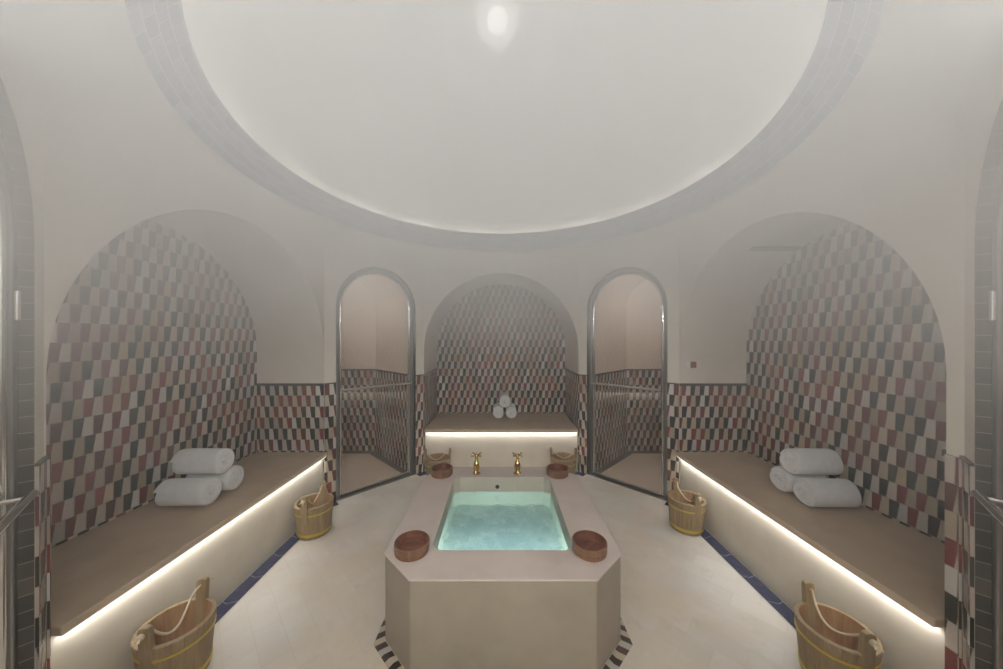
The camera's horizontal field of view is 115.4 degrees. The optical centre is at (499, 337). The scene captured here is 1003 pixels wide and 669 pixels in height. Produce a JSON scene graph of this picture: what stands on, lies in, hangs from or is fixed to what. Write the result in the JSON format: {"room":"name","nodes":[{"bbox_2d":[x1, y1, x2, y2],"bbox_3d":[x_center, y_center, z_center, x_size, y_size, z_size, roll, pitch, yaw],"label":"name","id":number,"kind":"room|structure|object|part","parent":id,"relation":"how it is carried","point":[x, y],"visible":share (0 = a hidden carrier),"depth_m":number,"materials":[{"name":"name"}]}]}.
{"room":"spa","nodes":[
{"label":"spa","id":0,"kind":"room"},
{"bbox_2d":[0,45,50,668],"bbox_3d":[-2.139,0.325,0.096,2.239,2.350,1.412,0,0,-45],"label":"wall","id":1,"kind":"structure","parent":0,"point":[21,118],"depth_m":1.02,"materials":[{"name":"paint"}]},
{"bbox_2d":[0,129,38,668],"bbox_3d":[-1.238,0.396,0.715,0.820,2.209,0.098,0,0,45],"label":"door","id":2,"kind":"structure","parent":1,"relation":"in","point":[12,506],"depth_m":0.96,"materials":[{"name":"silver metal"}]},
{"bbox_3d":[-1.255,0.396,0.698,0.818,2.209,0.050,0,0,45],"label":"frame","id":3,"kind":"part","parent":2,"relation":"part of","materials":[{"name":"silver metal"}]},
{"bbox_3d":[-1.228,0.488,0.725,0.712,0.024,0.068,0,0,45],"label":"rail","id":4,"kind":"part","parent":2,"relation":"part of","materials":[{"name":"silver metal"}]},
{"bbox_3d":[-1.212,0.960,0.742,1.014,1.081,0.014,0,0,45],"label":"corner trim","id":5,"kind":"part","parent":1,"relation":"part of","materials":[{"name":"tile"}]},
{"bbox_2d":[44,115,323,548],"bbox_3d":[-1.875,0.365,1.968,0.600,2.270,1.746,0,0,0],"label":"wall","id":6,"kind":"structure","parent":0,"point":[177,318],"depth_m":1.94,"materials":[{"name":"paint"}]},
{"bbox_2d":[324,252,423,501],"bbox_3d":[-2.139,0.325,3.841,2.239,2.350,1.412,0,0,45],"label":"wall","id":7,"kind":"structure","parent":0,"point":[374,307],"depth_m":3.73,"materials":[{"name":"paint"}]},
{"bbox_3d":[-1.212,0.960,3.195,0.727,1.081,0.727,0,0,0],"label":"corner trim","id":8,"kind":"part","parent":7,"relation":"part of","materials":[{"name":"tile"}]},
{"bbox_3d":[-2.182,1.485,4.035,2.463,0.030,0.476,0,0,15],"label":"shower skirting","id":9,"kind":"part","parent":7,"relation":"part of","materials":[{"name":"beige stone"}]},
{"bbox_2d":[336,268,415,500],"bbox_3d":[-1.238,0.396,3.221,0.098,2.209,0.820,0,0,45],"label":"door","id":10,"kind":"structure","parent":7,"relation":"in","point":[367,271],"depth_m":3.15,"materials":[{"name":"silver metal"}]},
{"bbox_3d":[-1.252,1.478,3.235,0.019,0.020,0.712,0,0,45],"label":"rail","id":11,"kind":"part","parent":10,"relation":"part of","materials":[{"name":"silver metal"}]},
{"bbox_3d":[-1.228,0.488,3.211,0.068,0.024,0.712,0,0,45],"label":"rail","id":12,"kind":"part","parent":10,"relation":"part of","materials":[{"name":"silver metal"}]},
{"bbox_2d":[0,0,1002,268],"bbox_3d":[0.015,-1.450,1.968,3.180,1.360,3.180,0,0,0],"label":"ceiling","id":13,"kind":"structure","parent":0,"point":[574,135],"depth_m":2.00,"materials":[{"name":"paint"}]},
{"bbox_2d":[487,0,507,34],"bbox_3d":[-0.017,-1.985,1.968,0.260,0.290,0.260,0,0,0],"label":"dome lamp","id":14,"kind":"object","parent":13,"relation":"hanging from","point":[497,20],"visible":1,"depth_m":1.94,"materials":[{"name":"white glass"}]},
{"bbox_2d":[424,269,578,470],"bbox_3d":[0.015,0.365,3.930,1.746,2.270,0.745,0,0,0],"label":"wall","id":15,"kind":"structure","parent":0,"point":[489,333],"depth_m":4.30,"materials":[{"name":"paint"}]},
{"bbox_2d":[207,474,801,668],"bbox_3d":[0.015,1.500,1.900,4.600,0.001,5.200,0,0,0],"label":"floor","id":16,"kind":"structure","parent":0,"point":[321,605],"depth_m":1.80,"materials":[{"name":"stone"}]},
{"bbox_2d":[130,576,217,668],"bbox_3d":[-1.435,1.329,1.408,0.269,0.335,0.270,0,0,42],"label":"bucket","id":17,"kind":"object","parent":16,"relation":"on","point":[180,636],"visible":1,"depth_m":1.40,"materials":[{"name":"brown wood"}]},
{"bbox_2d":[51,452,326,668],"bbox_3d":[-1.853,1.256,1.968,0.628,0.481,1.712,0,0,0],"label":"bench","id":18,"kind":"object","parent":16,"relation":"on","point":[108,580],"visible":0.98,"depth_m":1.60,"materials":[{"name":"stone"}]},
{"bbox_2d":[153,478,221,505],"bbox_3d":[-1.867,0.923,1.903,0.270,0.153,0.151,0,0,-2],"label":"towel","id":19,"kind":"object","parent":18,"relation":"on","point":[173,491],"visible":1,"depth_m":1.85,"materials":[{"name":"white fabric"}]},
{"bbox_2d":[170,448,234,473],"bbox_3d":[-1.862,0.772,1.992,0.270,0.153,0.154,0,0,-1],"label":"towel","id":20,"kind":"object","parent":19,"relation":"on","point":[187,460],"visible":1,"depth_m":1.94,"materials":[{"name":"white fabric"}]},
{"bbox_2d":[185,465,243,490],"bbox_3d":[-1.872,0.923,2.087,0.262,0.153,0.146,0,0,-4],"label":"towel","id":21,"kind":"object","parent":18,"relation":"on","point":[232,478],"visible":0.56,"depth_m":2.05,"materials":[{"name":"white fabric"}]},
{"bbox_2d":[215,502,338,623],"bbox_3d":[-1.511,1.497,1.968,0.129,0.001,1.869,0,0,0],"label":"trim","id":22,"kind":"structure","parent":16,"relation":"on","point":[238,593],"depth_m":1.97,"materials":[{"name":"blue tile"}]},
{"bbox_2d":[294,480,333,540],"bbox_3d":[-1.435,1.329,2.450,0.269,0.335,0.269,0,0,44],"label":"bucket","id":23,"kind":"object","parent":16,"relation":"on","point":[312,512],"visible":1,"depth_m":2.36,"materials":[{"name":"brown wood"}]},
{"bbox_2d":[421,448,452,475],"bbox_3d":[-0.657,1.329,3.340,0.269,0.335,0.270,0,0,40],"label":"bucket","id":24,"kind":"object","parent":16,"relation":"on","point":[430,460],"visible":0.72,"depth_m":3.32,"materials":[{"name":"brown wood"}]},
{"bbox_2d":[424,413,577,470],"bbox_3d":[0.015,1.256,3.909,1.712,0.481,0.773,0,0,0],"label":"bench","id":25,"kind":"object","parent":16,"relation":"on","point":[531,434],"visible":0.95,"depth_m":3.56,"materials":[{"name":"stone"}]},
{"bbox_2d":[493,403,503,417],"bbox_3d":[-0.022,0.923,4.050,0.133,0.153,0.243,0,0,0],"label":"towel","id":26,"kind":"object","parent":25,"relation":"on","point":[498,411],"visible":0.98,"depth_m":3.94,"materials":[{"name":"white fabric"}]},
{"bbox_3d":[0.015,1.032,3.909,1.712,0.035,0.773,0,0,0],"label":"seat","id":27,"kind":"part","parent":25,"relation":"part of","materials":[{"name":"stone"}]},
{"bbox_2d":[506,403,516,417],"bbox_3d":[0.140,0.923,4.050,0.133,0.153,0.243,0,0,0],"label":"towel","id":28,"kind":"object","parent":25,"relation":"on","point":[511,412],"visible":0.97,"depth_m":3.94,"materials":[{"name":"white fabric"}]},
{"bbox_2d":[499,392,509,406],"bbox_3d":[0.059,0.787,4.050,0.133,0.153,0.243,0,0,0],"label":"towel","id":29,"kind":"object","parent":28,"relation":"on","point":[504,399],"visible":1,"depth_m":3.94,"materials":[{"name":"white fabric"}]},
{"bbox_2d":[384,467,621,668],"bbox_3d":[0.015,1.283,2.015,1.180,0.430,1.230,0,0,0],"label":"bathtub","id":30,"kind":"object","parent":16,"relation":"on","point":[445,609],"visible":0.8,"depth_m":1.41,"materials":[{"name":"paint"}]},
{"bbox_2d":[394,530,428,561],"bbox_3d":[-0.440,1.038,1.585,0.171,0.058,0.171,0,0,0],"label":"bowl","id":31,"kind":"object","parent":30,"relation":"on","point":[413,545],"visible":1,"depth_m":1.60,"materials":[{"name":"brown wood"}]},
{"bbox_2d":[431,463,452,478],"bbox_3d":[-0.455,1.038,2.475,0.171,0.058,0.171,0,0,10],"label":"bowl","id":32,"kind":"object","parent":30,"relation":"on","point":[441,470],"visible":1,"depth_m":2.45,"materials":[{"name":"brown wood"}]},
{"bbox_2d":[471,452,481,474],"bbox_3d":[-0.185,0.987,2.467,0.080,0.161,0.139,0,0,0],"label":"faucet","id":33,"kind":"object","parent":30,"relation":"on","point":[476,463],"visible":1,"depth_m":2.48,"materials":[{"name":"gold metal"}]},
{"bbox_3d":[-0.185,0.923,2.497,0.080,0.034,0.080,0,0,0],"label":"handle","id":34,"kind":"part","parent":33,"relation":"part of","materials":[{"name":"gold metal"}]},
{"bbox_2d":[433,478,571,547],"bbox_3d":[0.015,1.238,2.015,0.732,0.324,0.844,0,0,0],"label":"basin","id":35,"kind":"object","parent":30,"relation":"in","point":[456,485],"depth_m":2.42,"materials":[{"name":"stone"}]},
{"bbox_2d":[438,491,567,549],"bbox_3d":[0.015,1.181,2.015,0.731,0.006,0.843,0,0,0],"label":"pool water","id":36,"kind":"object","parent":30,"relation":"in","point":[477,520],"visible":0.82,"depth_m":2.02,"materials":[{"name":"teal liquid"}]},
{"bbox_2d":[512,452,522,474],"bbox_3d":[0.137,0.987,2.467,0.080,0.161,0.139,0,0,0],"label":"faucet","id":37,"kind":"object","parent":30,"relation":"on","point":[517,463],"visible":1,"depth_m":2.48,"materials":[{"name":"gold metal"}]},
{"bbox_3d":[0.137,0.923,2.497,0.080,0.034,0.080,0,0,0],"label":"handle","id":38,"kind":"part","parent":37,"relation":"part of","materials":[{"name":"gold metal"}]},
{"bbox_3d":[0.137,1.010,2.442,0.026,0.049,0.088,0,0,0],"label":"spout","id":39,"kind":"part","parent":37,"relation":"part of","materials":[{"name":"gold metal"}]},
{"bbox_2d":[546,463,568,478],"bbox_3d":[0.448,1.038,2.475,0.171,0.058,0.171,0,0,-30],"label":"bowl","id":40,"kind":"object","parent":30,"relation":"on","point":[554,470],"visible":1,"depth_m":2.45,"materials":[{"name":"brown wood"}]},
{"bbox_2d":[572,530,606,561],"bbox_3d":[0.447,1.038,1.585,0.171,0.058,0.171,0,0,-40],"label":"bowl","id":41,"kind":"object","parent":30,"relation":"on","point":[590,546],"visible":1,"depth_m":1.60,"materials":[{"name":"brown wood"}]},
{"bbox_2d":[374,618,632,668],"bbox_3d":[0.015,1.498,2.015,1.266,0.001,1.316,0,0,0],"label":"trim","id":42,"kind":"structure","parent":16,"relation":"on","point":[619,654],"depth_m":1.51,"materials":[{"name":"tile"}]},
{"bbox_2d":[547,447,579,474],"bbox_3d":[0.672,1.329,3.360,0.270,0.335,0.269,0,0,-39],"label":"bucket","id":43,"kind":"object","parent":16,"relation":"on","point":[568,459],"visible":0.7,"depth_m":3.34,"materials":[{"name":"brown wood"}]},
{"bbox_2d":[575,471,585,475],"bbox_3d":[0.839,1.497,3.494,0.222,0.001,0.129,0,0,0],"label":"trim","id":44,"kind":"structure","parent":16,"relation":"on","point":[576,472],"depth_m":3.50,"materials":[{"name":"blue tile"}]},
{"bbox_2d":[667,478,706,535],"bbox_3d":[1.470,1.329,2.500,0.269,0.335,0.269,0,0,40],"label":"bucket","id":45,"kind":"object","parent":16,"relation":"on","point":[687,509],"visible":1,"depth_m":2.41,"materials":[{"name":"brown wood"}]},
{"bbox_2d":[664,502,795,628],"bbox_3d":[1.541,1.497,1.968,0.129,0.001,1.869,0,0,0],"label":"trim","id":46,"kind":"structure","parent":16,"relation":"on","point":[780,606],"depth_m":1.96,"materials":[{"name":"blue tile"}]},
{"bbox_2d":[676,452,944,668],"bbox_3d":[1.883,1.256,1.988,0.628,0.481,1.684,0,0,0],"label":"bench","id":47,"kind":"object","parent":16,"relation":"on","point":[888,575],"visible":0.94,"depth_m":1.65,"materials":[{"name":"stone"}]},
{"bbox_2d":[770,466,825,491],"bbox_3d":[1.958,0.923,2.081,0.262,0.153,0.146,0,0,-1],"label":"towel","id":48,"kind":"object","parent":47,"relation":"on","point":[781,478],"visible":0.55,"depth_m":2.04,"materials":[{"name":"white fabric"}]},
{"bbox_2d":[793,478,861,507],"bbox_3d":[1.953,0.923,1.897,0.270,0.153,0.151,0,0,2],"label":"towel","id":49,"kind":"object","parent":47,"relation":"on","point":[813,492],"visible":1,"depth_m":1.84,"materials":[{"name":"white fabric"}]},
{"bbox_2d":[779,448,843,474],"bbox_3d":[1.948,0.772,1.988,0.270,0.153,0.154,0,0,1],"label":"towel","id":50,"kind":"object","parent":49,"relation":"on","point":[797,461],"visible":1,"depth_m":1.93,"materials":[{"name":"white fabric"}]},
{"bbox_2d":[793,580,884,668],"bbox_3d":[1.465,1.329,1.385,0.269,0.335,0.269,0,0,-42],"label":"bucket","id":51,"kind":"object","parent":16,"relation":"on","point":[828,637],"visible":1,"depth_m":1.39,"materials":[{"name":"brown wood"}]},
{"bbox_2d":[578,252,678,501],"bbox_3d":[2.169,0.325,3.841,2.239,2.350,1.412,0,0,-45],"label":"wall","id":52,"kind":"structure","parent":0,"point":[628,307],"depth_m":3.78,"materials":[{"name":"paint"}]},
{"bbox_2d":[587,268,666,500],"bbox_3d":[1.268,0.396,3.221,0.820,2.209,0.098,0,0,45],"label":"door","id":53,"kind":"structure","parent":52,"relation":"in","point":[626,271],"depth_m":3.15,"materials":[{"name":"silver metal"}]},
{"bbox_3d":[1.258,0.488,3.211,0.712,0.024,0.068,0,0,45],"label":"rail","id":54,"kind":"part","parent":53,"relation":"part of","materials":[{"name":"silver metal"}]},
{"bbox_3d":[1.282,1.478,3.235,0.712,0.020,0.019,0,0,45],"label":"rail","id":55,"kind":"part","parent":53,"relation":"part of","materials":[{"name":"silver metal"}]},
{"bbox_3d":[2.212,1.485,4.035,2.463,0.030,0.476,0,0,-15],"label":"shower skirting","id":56,"kind":"part","parent":52,"relation":"part of","materials":[{"name":"beige stone"}]},
{"bbox_3d":[1.242,0.960,3.195,0.727,1.081,0.727,0,0,0],"label":"corner trim","id":57,"kind":"part","parent":52,"relation":"part of","materials":[{"name":"tile"}]},
{"bbox_2d":[679,115,964,668],"bbox_3d":[1.902,0.365,1.988,0.606,2.270,1.786,0,0,0],"label":"wall","id":58,"kind":"structure","parent":0,"point":[850,342],"depth_m":1.92,"materials":[{"name":"paint"}]},
{"bbox_2d":[685,361,696,367],"bbox_3d":[1.705,0.238,2.826,0.096,0.068,0.020,0,0,0],"label":"switch","id":59,"kind":"object","parent":58,"relation":"attached to","point":[688,364],"visible":1,"depth_m":2.82,"materials":[{"name":"white plastic"}]},
{"bbox_2d":[749,246,801,250],"bbox_3d":[2.015,-0.655,2.319,0.360,0.028,0.041,0,0,0],"label":"air vent","id":60,"kind":"object","parent":58,"relation":"in","point":[754,248],"visible":1,"depth_m":2.30,"materials":[{"name":"grey metal"}]},
{"bbox_2d":[958,58,1002,668],"bbox_3d":[2.169,0.325,0.096,2.239,2.350,1.412,0,0,45],"label":"wall","id":61,"kind":"structure","parent":0,"point":[984,117],"depth_m":1.02,"materials":[{"name":"paint"}]},
{"bbox_3d":[1.242,0.960,0.741,0.014,1.081,1.014,0,0,45],"label":"corner trim","id":62,"kind":"part","parent":61,"relation":"part of","materials":[{"name":"tile"}]},
{"bbox_2d":[971,157,1002,668],"bbox_3d":[1.268,0.396,0.715,0.098,2.209,0.820,0,0,45],"label":"door","id":63,"kind":"structure","parent":61,"relation":"in","point":[993,505],"depth_m":0.97,"materials":[{"name":"silver metal"}]},
{"bbox_3d":[1.258,0.488,0.725,0.068,0.024,0.712,0,0,45],"label":"rail","id":64,"kind":"part","parent":63,"relation":"part of","materials":[{"name":"silver metal"}]},
{"bbox_3d":[1.285,0.396,0.698,0.050,2.209,0.818,0,0,45],"label":"frame","id":65,"kind":"part","parent":63,"relation":"part of","materials":[{"name":"silver metal"}]}
]}

